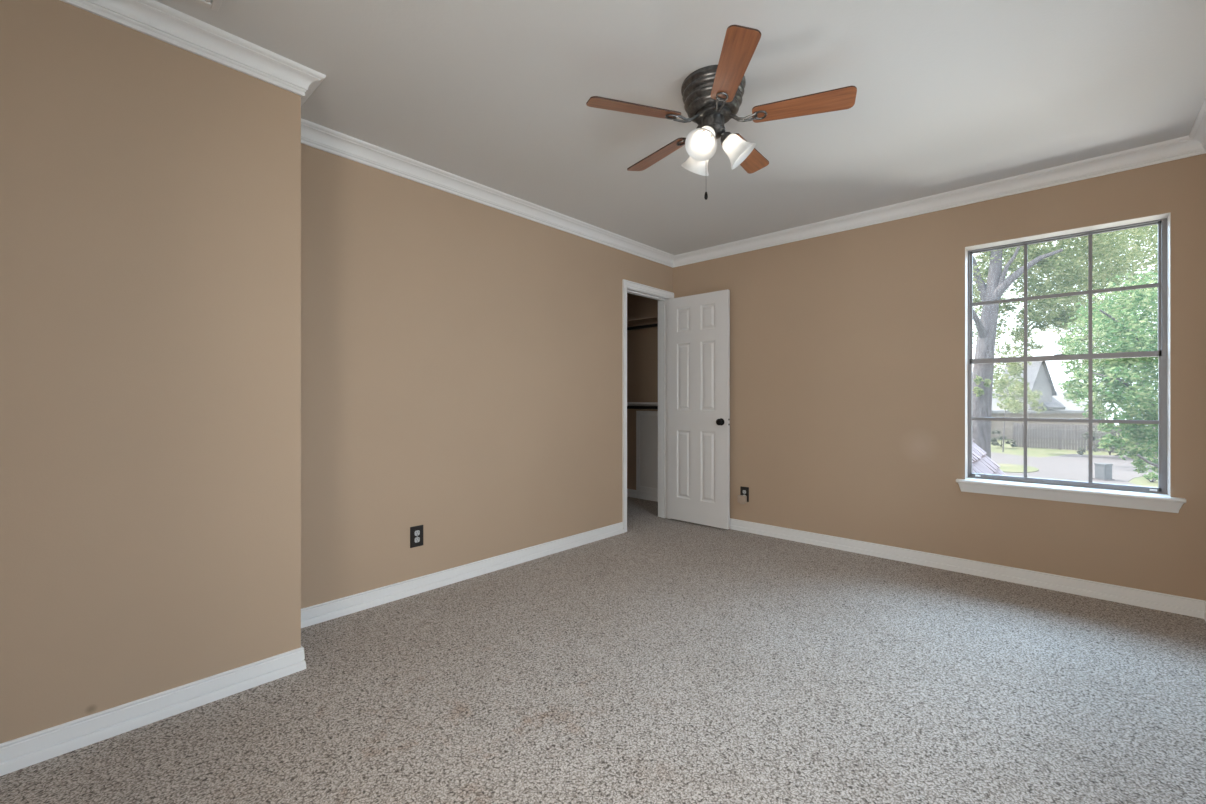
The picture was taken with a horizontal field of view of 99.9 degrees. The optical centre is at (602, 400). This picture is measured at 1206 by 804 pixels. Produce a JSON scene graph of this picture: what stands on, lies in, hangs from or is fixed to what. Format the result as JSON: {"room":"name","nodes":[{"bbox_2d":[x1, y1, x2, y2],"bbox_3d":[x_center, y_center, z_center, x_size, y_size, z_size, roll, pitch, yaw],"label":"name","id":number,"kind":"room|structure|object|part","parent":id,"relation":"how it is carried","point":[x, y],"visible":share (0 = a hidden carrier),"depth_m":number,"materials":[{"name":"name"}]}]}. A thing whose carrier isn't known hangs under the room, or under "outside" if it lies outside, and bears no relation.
{"room":"empty bedroom","nodes":[
{"label":"empty bedroom","id":0,"kind":"room"},
{"bbox_2d":[0,0,300,743],"bbox_3d":[-1.901,-0.118,1.770,0.548,2.440,1.355,0,0,43],"label":"wall","id":1,"kind":"structure","parent":0,"point":[150,187],"depth_m":1.72,"materials":[{"name":"beige paint"}]},
{"bbox_2d":[0,647,305,775],"bbox_3d":[-1.689,1.057,1.584,0.015,0.089,1.371,0,0,43],"label":"baseboard","id":2,"kind":"structure","parent":1,"relation":"attached to","point":[16,754],"depth_m":1.71,"materials":[{"name":"white paint"}]},
{"bbox_2d":[60,0,325,95],"bbox_3d":[-1.649,-1.295,1.586,0.072,0.087,1.427,0,0,43],"label":"trim","id":3,"kind":"structure","parent":1,"relation":"attached to","point":[152,18],"depth_m":1.82,"materials":[{"name":"white paint"}]},
{"bbox_2d":[301,78,324,105],"bbox_3d":[-1.347,-1.295,2.229,0.500,0.087,0.072,0,0,43],"label":"trim","id":4,"kind":"structure","parent":1,"relation":"attached to","point":[315,84],"depth_m":2.14,"materials":[{"name":"white paint"}]},
{"bbox_2d":[301,144,672,608],"bbox_3d":[-0.494,-0.118,3.614,0.120,2.440,3.265,0,0,43],"label":"wall","id":5,"kind":"structure","parent":0,"point":[461,358],"depth_m":3.01,"materials":[{"name":"beige paint"}]},
{"bbox_2d":[410,525,422,547],"bbox_3d":[-1.064,0.776,2.900,0.009,0.119,0.079,0,0,43],"label":"wall outlet","id":6,"kind":"object","parent":5,"relation":"attached to","point":[416,532],"visible":1,"depth_m":2.89,"materials":[{"name":"brown metal"}]},
{"bbox_2d":[301,522,623,627],"bbox_3d":[-0.691,1.057,3.300,0.015,0.089,2.537,0,0,43],"label":"baseboard","id":7,"kind":"structure","parent":5,"relation":"attached to","point":[315,614],"depth_m":3.00,"materials":[{"name":"white paint"}]},
{"bbox_2d":[301,118,674,267],"bbox_3d":[-0.423,-1.295,3.549,0.072,0.087,3.265,0,0,43],"label":"trim","id":8,"kind":"structure","parent":5,"relation":"attached to","point":[314,135],"depth_m":3.06,"materials":[{"name":"white paint"}]},
{"bbox_2d":[622,279,673,531],"bbox_3d":[0.415,0.045,4.500,0.016,2.113,0.728,0,0,43],"label":"trim","id":9,"kind":"structure","parent":5,"relation":"attached to","point":[626,284],"depth_m":4.25,"materials":[{"name":"white paint"}]},
{"bbox_2d":[627,288,669,518],"bbox_3d":[0.365,0.067,4.546,0.123,2.070,0.650,0,0,43],"label":"trim","id":10,"kind":"structure","parent":5,"relation":"attached to","point":[663,301],"depth_m":4.76,"materials":[{"name":"white paint"}]},
{"bbox_2d":[658,300,658,516],"bbox_3d":[0.316,0.045,4.591,0.014,2.113,0.728,0,0,43],"label":"trim","id":11,"kind":"structure","parent":5,"relation":"attached to","point":[658,300],"depth_m":4.82,"materials":[{"name":"white paint"}]},
{"bbox_2d":[668,289,729,528],"bbox_3d":[0.829,0.074,4.494,0.633,2.024,0.122,0,0,43],"label":"door","id":12,"kind":"structure","parent":5,"relation":"in","point":[699,324],"depth_m":4.47,"materials":[{"name":"white paint"}]},
{"bbox_3d":[0.990,0.181,4.299,0.062,0.062,0.053,0,0,43],"label":"knob","id":13,"kind":"part","parent":12,"relation":"part of","materials":[{"name":"black metal"}]},
{"bbox_2d":[0,497,1205,803],"bbox_3d":[-0.173,1.177,2.757,5.253,0.150,5.390,0,0,43],"label":"floor","id":14,"kind":"structure","parent":0,"point":[660,660],"depth_m":1.88,"materials":[{"name":"carpet"}]},
{"bbox_2d":[627,293,657,489],"bbox_3d":[0.368,-0.118,5.841,1.630,2.440,0.120,0,0,43],"label":"wall","id":15,"kind":"structure","parent":0,"point":[642,345],"depth_m":5.73,"materials":[{"name":"beige paint"}]},
{"bbox_2d":[627,315,657,330],"bbox_3d":[0.221,-0.836,5.688,1.600,0.075,0.304,0,0,43],"label":"closet shelf","id":16,"kind":"object","parent":15,"relation":"attached to","point":[647,320],"visible":0.09,"depth_m":5.47,"materials":[{"name":"beige wood"}]},
{"bbox_2d":[627,489,657,501],"bbox_3d":[0.323,1.057,5.791,1.630,0.089,0.015,0,0,43],"label":"baseboard","id":17,"kind":"structure","parent":15,"relation":"attached to","point":[651,496],"depth_m":5.67,"materials":[{"name":"white paint"}]},
{"bbox_2d":[627,402,657,405],"bbox_3d":[0.221,0.056,5.688,1.600,0.075,0.304,0,0,43],"label":"closet shelf","id":18,"kind":"object","parent":15,"relation":"attached to","point":[628,403],"visible":0.04,"depth_m":5.48,"materials":[{"name":"white paint"}]},
{"bbox_2d":[636,411,657,492],"bbox_3d":[0.642,0.562,5.496,0.714,0.896,0.016,0,0,43],"label":"access panel","id":19,"kind":"object","parent":15,"relation":"attached to","point":[646,421],"visible":0.47,"depth_m":5.62,"materials":[{"name":"white paint"}]},
{"bbox_2d":[155,0,1205,254],"bbox_3d":[-0.173,-1.413,2.757,5.253,0.150,5.390,0,0,43],"label":"ceiling","id":20,"kind":"structure","parent":0,"point":[951,95],"depth_m":2.15,"materials":[{"name":"white paint"}]},
{"bbox_2d":[193,0,222,11],"bbox_3d":[-1.249,-1.332,1.536,0.360,0.013,0.200,0,0,43],"label":"ceiling vent","id":21,"kind":"object","parent":20,"relation":"in","point":[215,5],"visible":1,"depth_m":1.69,"materials":[{"name":"white metal"}]},
{"bbox_2d":[586,25,856,199],"bbox_3d":[0.477,-1.093,2.179,1.055,0.490,1.034,0,0,43],"label":"ceiling fan","id":22,"kind":"object","parent":20,"relation":"hanging from","point":[712,95],"visible":1,"depth_m":2.06,"materials":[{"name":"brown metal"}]},
{"bbox_3d":[0.128,-1.179,2.050,0.386,0.031,0.110,0,0,-16],"label":"blade","id":23,"kind":"part","parent":22,"relation":"part of","materials":[{"name":"brown wood"}]},
{"bbox_3d":[0.267,-1.179,2.441,0.110,0.031,0.386,0,0,-34],"label":"blade","id":24,"kind":"part","parent":22,"relation":"part of","materials":[{"name":"brown wood"}]},
{"bbox_3d":[0.419,-1.055,2.246,0.132,0.138,0.138,0,0,-26],"label":"lamp shade","id":25,"kind":"part","parent":22,"relation":"part of","materials":[{"name":"white glass"}]},
{"bbox_3d":[0.406,-1.055,2.060,0.132,0.138,0.138,0,0,34],"label":"lamp shade","id":26,"kind":"part","parent":22,"relation":"part of","materials":[{"name":"white glass"}]},
{"bbox_3d":[0.418,-1.077,2.078,0.052,0.067,0.064,0,0,34],"label":"bulb","id":27,"kind":"part","parent":22,"relation":"part of","materials":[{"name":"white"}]},
{"bbox_3d":[0.517,-1.116,2.146,0.057,0.058,0.054,0,0,4],"label":"light arm","id":28,"kind":"part","parent":22,"relation":"part of","materials":[{"name":"grey metal"}]},
{"bbox_3d":[0.457,-1.179,1.797,0.110,0.031,0.386,0,0,2],"label":"blade","id":29,"kind":"part","parent":22,"relation":"part of","materials":[{"name":"brown wood"}]},
{"bbox_3d":[0.573,-1.055,2.142,0.138,0.138,0.132,0,0,4],"label":"lamp shade","id":30,"kind":"part","parent":22,"relation":"part of","materials":[{"name":"white glass"}]},
{"bbox_3d":[0.681,-1.179,2.429,0.110,0.031,0.386,0,0,38],"label":"blade","id":31,"kind":"part","parent":22,"relation":"part of","materials":[{"name":"brown wood"}]},
{"bbox_3d":[0.799,-1.179,2.031,0.386,0.031,0.110,0,0,20],"label":"blade","id":32,"kind":"part","parent":22,"relation":"part of","materials":[{"name":"brown wood"}]},
{"bbox_2d":[673,154,1205,600],"bbox_3d":[1.914,-0.118,3.731,3.503,2.440,0.170,0,0,43],"label":"wall","id":33,"kind":"structure","parent":0,"point":[847,348],"depth_m":3.44,"materials":[{"name":"beige paint"}]},
{"bbox_2d":[740,486,748,501],"bbox_3d":[1.193,0.788,4.274,0.076,0.123,0.009,0,0,43],"label":"wall outlet","id":34,"kind":"object","parent":33,"relation":"attached to","point":[744,491],"visible":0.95,"depth_m":4.27,"materials":[{"name":"brown metal"}]},
{"bbox_2d":[737,495,746,503],"bbox_3d":[1.170,0.834,4.264,0.070,0.071,0.036,0,0,43],"label":"plug","id":35,"kind":"object","parent":34,"relation":"attached to","point":[741,499],"visible":1,"depth_m":4.25,"materials":[{"name":"beige plastic"}]},
{"bbox_2d":[673,135,1205,267],"bbox_3d":[1.832,-1.295,3.642,3.263,0.087,0.072,0,0,43],"label":"trim","id":36,"kind":"structure","parent":33,"relation":"attached to","point":[1182,147],"depth_m":3.19,"materials":[{"name":"white paint"}]},
{"bbox_2d":[730,518,1205,618],"bbox_3d":[1.851,1.057,3.663,3.263,0.089,0.015,0,0,43],"label":"baseboard","id":37,"kind":"structure","parent":33,"relation":"attached to","point":[1181,605],"depth_m":3.12,"materials":[{"name":"white paint"}]},
{"bbox_2d":[956,212,1185,512],"bbox_3d":[2.680,-0.201,2.986,0.971,1.564,0.217,0,0,43],"label":"window","id":38,"kind":"structure","parent":33,"relation":"in","point":[1159,498],"depth_m":2.93,"materials":[{"name":"grey metal"}]},
{"bbox_3d":[2.736,-0.608,3.059,0.847,0.732,0.024,0,0,43],"label":"sash","id":39,"kind":"part","parent":38,"relation":"part of","materials":[{"name":"grey metal"}]},
{"bbox_3d":[2.719,0.111,3.040,0.847,0.765,0.024,0,0,43],"label":"sash","id":40,"kind":"part","parent":38,"relation":"part of","materials":[{"name":"grey metal"}]},
{"bbox_3d":[2.661,0.542,2.965,0.971,0.078,0.160,0,0,43],"label":"sill","id":41,"kind":"part","parent":38,"relation":"part of","materials":[{"name":"white paint"}]},
{"bbox_2d":[973,225,1157,460],"bbox_3d":[24.040,-3.816,26.653,9.949,14.102,8.779,0,0,43],"label":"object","id":42,"kind":"object","parent":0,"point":[1058,331],"visible":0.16,"depth_m":25.86,"materials":[{"name":"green plant"}]},
{"bbox_3d":[-1.003,-0.118,5.643,0.120,2.440,2.270,0,0,43],"label":"wall","id":43,"kind":"structure","parent":0,"visible":0},
{"bbox_2d":[627,323,657,329],"bbox_3d":[0.141,-0.778,5.602,1.620,0.056,0.056,0,0,43],"label":"closet rod","id":44,"kind":"object","parent":43,"relation":"attached to","point":[656,324],"visible":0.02,"depth_m":5.33,"materials":[{"name":"grey metal"}]},
{"bbox_2d":[627,406,657,408],"bbox_3d":[0.141,0.072,5.602,1.620,0.056,0.056,0,0,43],"label":"closet rod","id":45,"kind":"object","parent":43,"relation":"attached to","point":[628,407],"visible":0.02,"depth_m":5.33,"materials":[{"name":"grey metal"}]},
{"bbox_3d":[1.495,-0.118,0.779,0.120,2.440,4.740,0,0,43],"label":"wall","id":46,"kind":"structure","parent":0,"visible":0},
{"bbox_2d":[1189,98,1205,152],"bbox_3d":[1.465,-1.295,0.888,0.072,0.087,4.620,0,0,43],"label":"trim","id":47,"kind":"structure","parent":46,"relation":"attached to","point":[1198,132],"depth_m":2.46,"materials":[{"name":"white paint"}]},
{"label":"outside","id":48,"kind":"structure","parent":0,"visible":0},
{"bbox_2d":[991,452,1157,485],"bbox_3d":[21.663,3.196,20.661,15.704,0.012,36.668,0,0,43],"label":"driveway","id":49,"kind":"structure","parent":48,"point":[1072,467],"depth_m":24.57,"materials":[{"name":"concrete"}]},
{"bbox_2d":[998,464,1038,472],"bbox_3d":[19.113,3.175,23.939,2.200,0.030,3.600,0,0,43],"label":"lawn","id":50,"kind":"structure","parent":49,"relation":"on","point":[1012,468],"depth_m":23.62,"materials":[{"name":"green plant"}]},
{"bbox_2d":[1093,463,1114,480],"bbox_3d":[20.197,2.863,20.469,0.500,0.662,0.440,0,0,-12],"label":"utility box","id":51,"kind":"object","parent":49,"relation":"on","point":[1103,471],"visible":1,"depth_m":20.33,"materials":[{"name":"grey paint"}]},
{"bbox_3d":[20.197,2.567,20.469,0.430,0.070,0.370,0,0,-12],"label":"lid","id":52,"kind":"part","parent":51,"relation":"part of","materials":[{"name":"grey paint"}]},
{"bbox_3d":[20.233,2.872,20.298,0.330,0.460,0.007,0,0,-12],"label":"panel","id":53,"kind":"part","parent":51,"relation":"part of","materials":[{"name":"grey paint"}]},
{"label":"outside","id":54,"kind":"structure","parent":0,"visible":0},
{"bbox_2d":[991,426,1157,486],"bbox_3d":[35.839,3.452,35.587,130.000,0.500,87.000,0,0,43],"label":"ground","id":55,"kind":"structure","parent":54,"point":[1033,452],"depth_m":31.33,"materials":[{"name":"green plant"}]},
{"bbox_2d":[991,429,1017,447],"bbox_3d":[26.858,2.563,34.611,1.560,1.323,2.004,0,0,11],"label":"shrub","id":56,"kind":"object","parent":55,"relation":"on","point":[1000,437],"visible":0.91,"depth_m":34.05,"materials":[{"name":"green plant"}]},
{"bbox_2d":[993,346,1040,451],"bbox_3d":[25.254,-0.100,31.348,2.830,6.642,2.766,0,0,43],"label":"tree","id":57,"kind":"object","parent":55,"relation":"on","point":[1011,395],"visible":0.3,"depth_m":31.47,"materials":[{"name":"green plant"}]},
{"bbox_2d":[991,361,1107,438],"bbox_3d":[34.734,-0.232,46.275,14.362,6.867,10.150,0,0,0],"label":"house","id":58,"kind":"structure","parent":55,"relation":"on","point":[1039,378],"depth_m":42.00,"materials":[{"name":"brick"}]},
{"bbox_2d":[972,224,1157,457],"bbox_3d":[16.506,-2.779,18.093,11.572,12.217,5.245,0,0,-15],"label":"tree","id":59,"kind":"object","parent":55,"relation":"on","point":[1042,259],"visible":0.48,"depth_m":16.94,"materials":[{"name":"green plant"}]},
{"bbox_2d":[1013,422,1156,452],"bbox_3d":[30.974,2.352,32.048,0.151,1.700,7.994,0,0,-43],"label":"fence","id":60,"kind":"object","parent":55,"relation":"on","point":[1058,433],"visible":0.48,"depth_m":33.41,"materials":[{"name":"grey wood"}]},
{"bbox_2d":[1056,268,1157,476],"bbox_3d":[13.331,-0.126,12.428,5.004,6.693,2.821,0,0,-21],"label":"tree","id":61,"kind":"object","parent":55,"relation":"on","point":[1131,339],"visible":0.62,"depth_m":12.02,"materials":[{"name":"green plant"}]},
{"bbox_2d":[1075,425,1139,455],"bbox_3d":[28.878,2.252,27.907,3.553,1.942,3.159,0,0,-19],"label":"shrub","id":62,"kind":"object","parent":55,"relation":"on","point":[1080,451],"visible":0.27,"depth_m":28.42,"materials":[{"name":"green plant"}]},
{"bbox_2d":[1142,471,1157,481],"bbox_3d":[21.818,2.962,20.061,1.162,0.520,0.652,0,0,-24],"label":"shrub","id":63,"kind":"object","parent":55,"relation":"on","point":[1153,477],"visible":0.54,"depth_m":19.91,"materials":[{"name":"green plant"}]},
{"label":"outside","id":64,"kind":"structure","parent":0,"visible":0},
{"bbox_3d":[5.408,3.452,2.552,70.000,0.500,2.830,0,0,43],"label":"path","id":65,"kind":"object","parent":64,"visible":0},
{"bbox_2d":[972,438,1007,475],"bbox_3d":[2.601,1.591,4.219,1.902,3.222,1.380,0,0,43],"label":"shingle roof","id":66,"kind":"structure","parent":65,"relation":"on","point":[981,463],"depth_m":4.14,"materials":[{"name":"grey"}]}
]}

